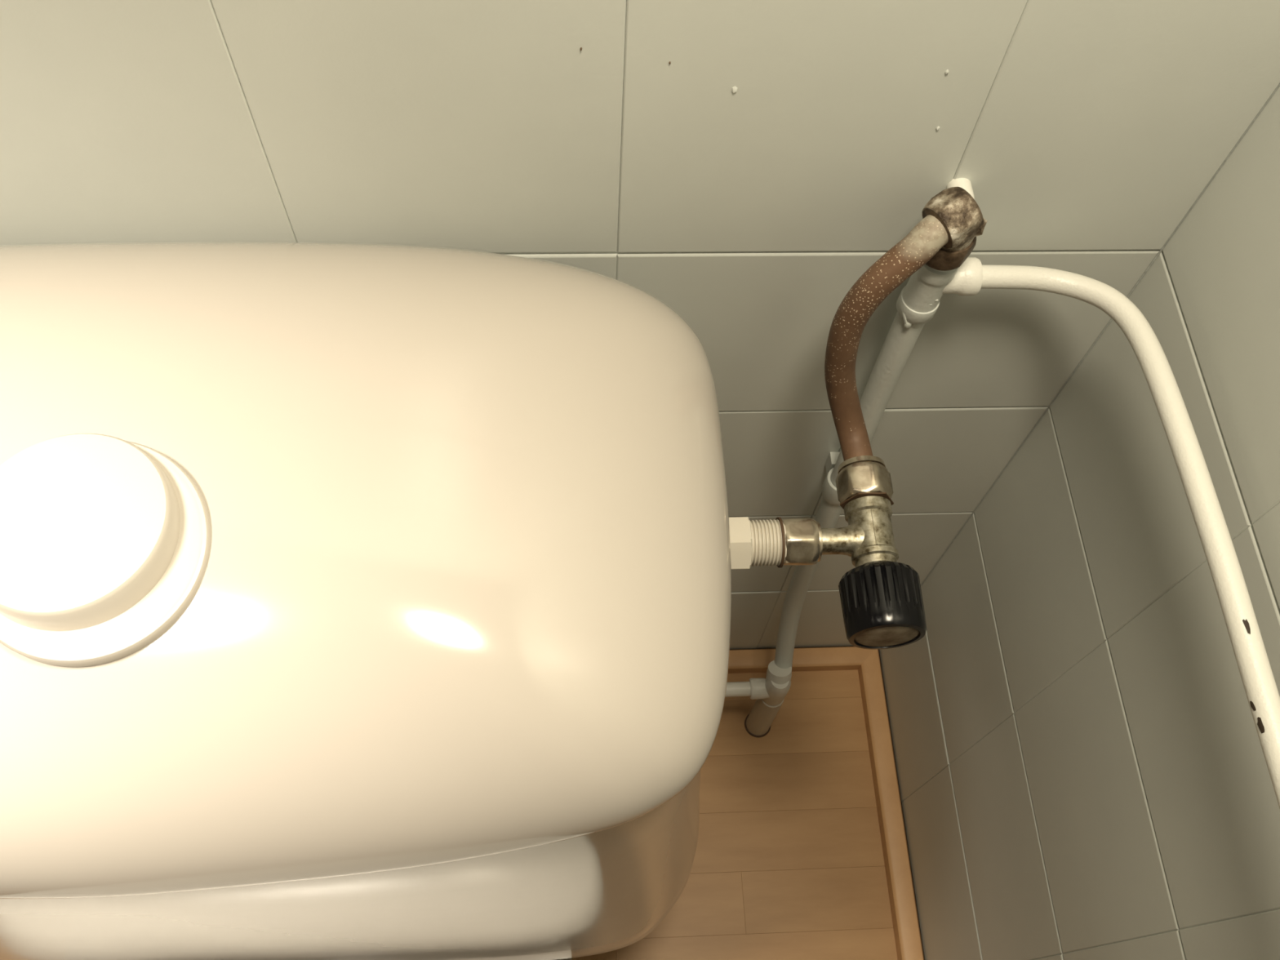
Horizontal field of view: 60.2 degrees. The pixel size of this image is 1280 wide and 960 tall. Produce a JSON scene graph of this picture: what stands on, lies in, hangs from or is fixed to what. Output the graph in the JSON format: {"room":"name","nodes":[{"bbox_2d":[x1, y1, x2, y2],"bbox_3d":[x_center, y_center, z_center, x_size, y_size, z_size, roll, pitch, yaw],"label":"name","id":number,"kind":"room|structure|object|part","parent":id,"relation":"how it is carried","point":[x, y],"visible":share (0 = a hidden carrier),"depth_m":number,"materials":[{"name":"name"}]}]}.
{"room":"toilet room","nodes":[
{"label":"toilet room","id":0,"kind":"room"},
{"bbox_2d":[0,0,1279,649],"bbox_3d":[-0.200,-0.275,0.242,1.035,1.928,0.046,-1,63,-3],"label":"wall","id":1,"kind":"structure","parent":0,"point":[740,166],"depth_m":0.47,"materials":[{"name":"white tile"}]},
{"bbox_2d":[728,646,874,673],"bbox_3d":[-0.239,0.181,1.049,0.943,0.015,0.020,-1,63,-3],"label":"baseboard","id":2,"kind":"structure","parent":1,"relation":"attached to","point":[832,658],"depth_m":1.06,"materials":[{"name":"brown wood"}]},
{"bbox_2d":[822,451,839,505],"bbox_3d":[0.130,-0.001,0.722,0.020,0.020,0.031,-1,63,-3],"label":"clip","id":3,"kind":"object","parent":1,"relation":"attached to","point":[829,493],"visible":0.44,"depth_m":0.72,"materials":[{"name":"white paint"}]},
{"bbox_2d":[774,311,924,668],"bbox_3d":[0.130,0.024,0.718,0.017,0.529,0.060,-1,63,-3],"label":"riser pipe","id":4,"kind":"object","parent":1,"relation":"attached to","point":[901,338],"visible":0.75,"depth_m":0.64,"materials":[{"name":"white paint"}]},
{"bbox_2d":[896,257,982,324],"bbox_3d":[0.146,-0.095,0.535,0.033,0.043,0.021,-1,63,-3],"label":"pipe tee","id":5,"kind":"object","parent":4,"relation":"attached to","point":[919,300],"visible":0.8,"depth_m":0.53,"materials":[{"name":"white paint"}]},
{"bbox_2d":[980,264,1279,808],"bbox_3d":[0.225,0.481,0.229,0.090,0.024,1.324,-1,63,-3],"label":"pipe","id":6,"kind":"object","parent":5,"relation":"attached to","point":[1263,696],"visible":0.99,"depth_m":0.47,"materials":[{"name":"white paint"}]},
{"bbox_2d":[921,177,987,271],"bbox_3d":[0.139,-0.117,0.495,0.028,0.038,0.037,-1,63,-3],"label":"compression elbow","id":7,"kind":"object","parent":1,"relation":"attached to","point":[956,207],"visible":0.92,"depth_m":0.48,"materials":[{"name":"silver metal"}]},
{"bbox_2d":[571,669,897,959],"bbox_3d":[-0.211,0.780,0.765,0.945,0.030,1.350,-1,63,-3],"label":"floor","id":8,"kind":"structure","parent":0,"point":[788,864],"depth_m":1.00,"materials":[{"name":"brown wood"}]},
{"bbox_2d":[0,242,786,959],"bbox_3d":[-0.188,0.350,0.582,0.522,0.693,0.745,-1,63,-3],"label":"toilet","id":9,"kind":"object","parent":8,"relation":"on","point":[357,602],"visible":1,"depth_m":0.40,"materials":[{"name":"beige ceramic"}]},
{"bbox_2d":[775,455,926,649],"bbox_3d":[0.101,0.034,0.544,0.067,0.039,0.093,-1,63,-3],"label":"valve","id":10,"kind":"object","parent":9,"relation":"attached to","point":[882,602],"visible":0.98,"depth_m":0.53,"materials":[{"name":"silver metal"}]},
{"bbox_2d":[775,517,864,568],"bbox_3d":[0.091,0.030,0.546,0.047,0.025,0.025,-1,63,-3],"label":"outlet","id":11,"kind":"object","parent":10,"relation":"attached to","point":[805,540],"depth_m":0.54,"materials":[{"name":"silver metal"}]},
{"bbox_3d":[0.116,0.060,0.532,0.039,0.039,0.034,-1,63,-3],"label":"knob","id":12,"kind":"part","parent":10,"relation":"part of","materials":[{"name":"black plastic"}]},
{"bbox_2d":[824,214,948,461],"bbox_3d":[0.114,-0.054,0.523,0.048,0.136,0.081,-1,63,-3],"label":"copper pipe","id":13,"kind":"object","parent":10,"relation":"on","point":[925,240],"visible":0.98,"depth_m":0.51,"materials":[{"name":"brown metal"}]},
{"bbox_2d":[744,660,791,737],"bbox_3d":[0.110,0.196,0.984,0.035,0.145,0.032,-1,63,-3],"label":"lower tee","id":14,"kind":"object","parent":8,"relation":"on","point":[770,692],"visible":1,"depth_m":0.94,"materials":[{"name":"white paint"}]},
{"bbox_2d":[724,681,751,697],"bbox_3d":[-0.003,0.181,0.940,0.203,0.015,0.012,-1,63,-3],"label":"pipe","id":15,"kind":"object","parent":14,"relation":"attached to","point":[734,689],"visible":0.2,"depth_m":0.94,"materials":[{"name":"white paint"}]},
{"bbox_2d":[748,678,768,699],"bbox_3d":[0.107,0.178,0.946,0.027,0.018,0.018,-1,63,-3],"label":"socket","id":16,"kind":"object","parent":14,"relation":"attached to","point":[759,686],"depth_m":0.94,"materials":[{"name":"white paint"}]},
{"bbox_2d":[878,84,1279,959],"bbox_3d":[0.324,0.355,-0.058,0.045,1.928,1.396,-1,63,-3],"label":"wall","id":17,"kind":"structure","parent":0,"point":[1082,771],"depth_m":0.60,"materials":[{"name":"white tile"}]},
{"bbox_2d":[857,648,924,959],"bbox_3d":[0.250,0.762,0.771,0.020,0.015,1.348,-1,63,-3],"label":"baseboard","id":18,"kind":"structure","parent":17,"relation":"attached to","point":[908,945],"depth_m":1.00,"materials":[{"name":"brown wood"}]}
]}

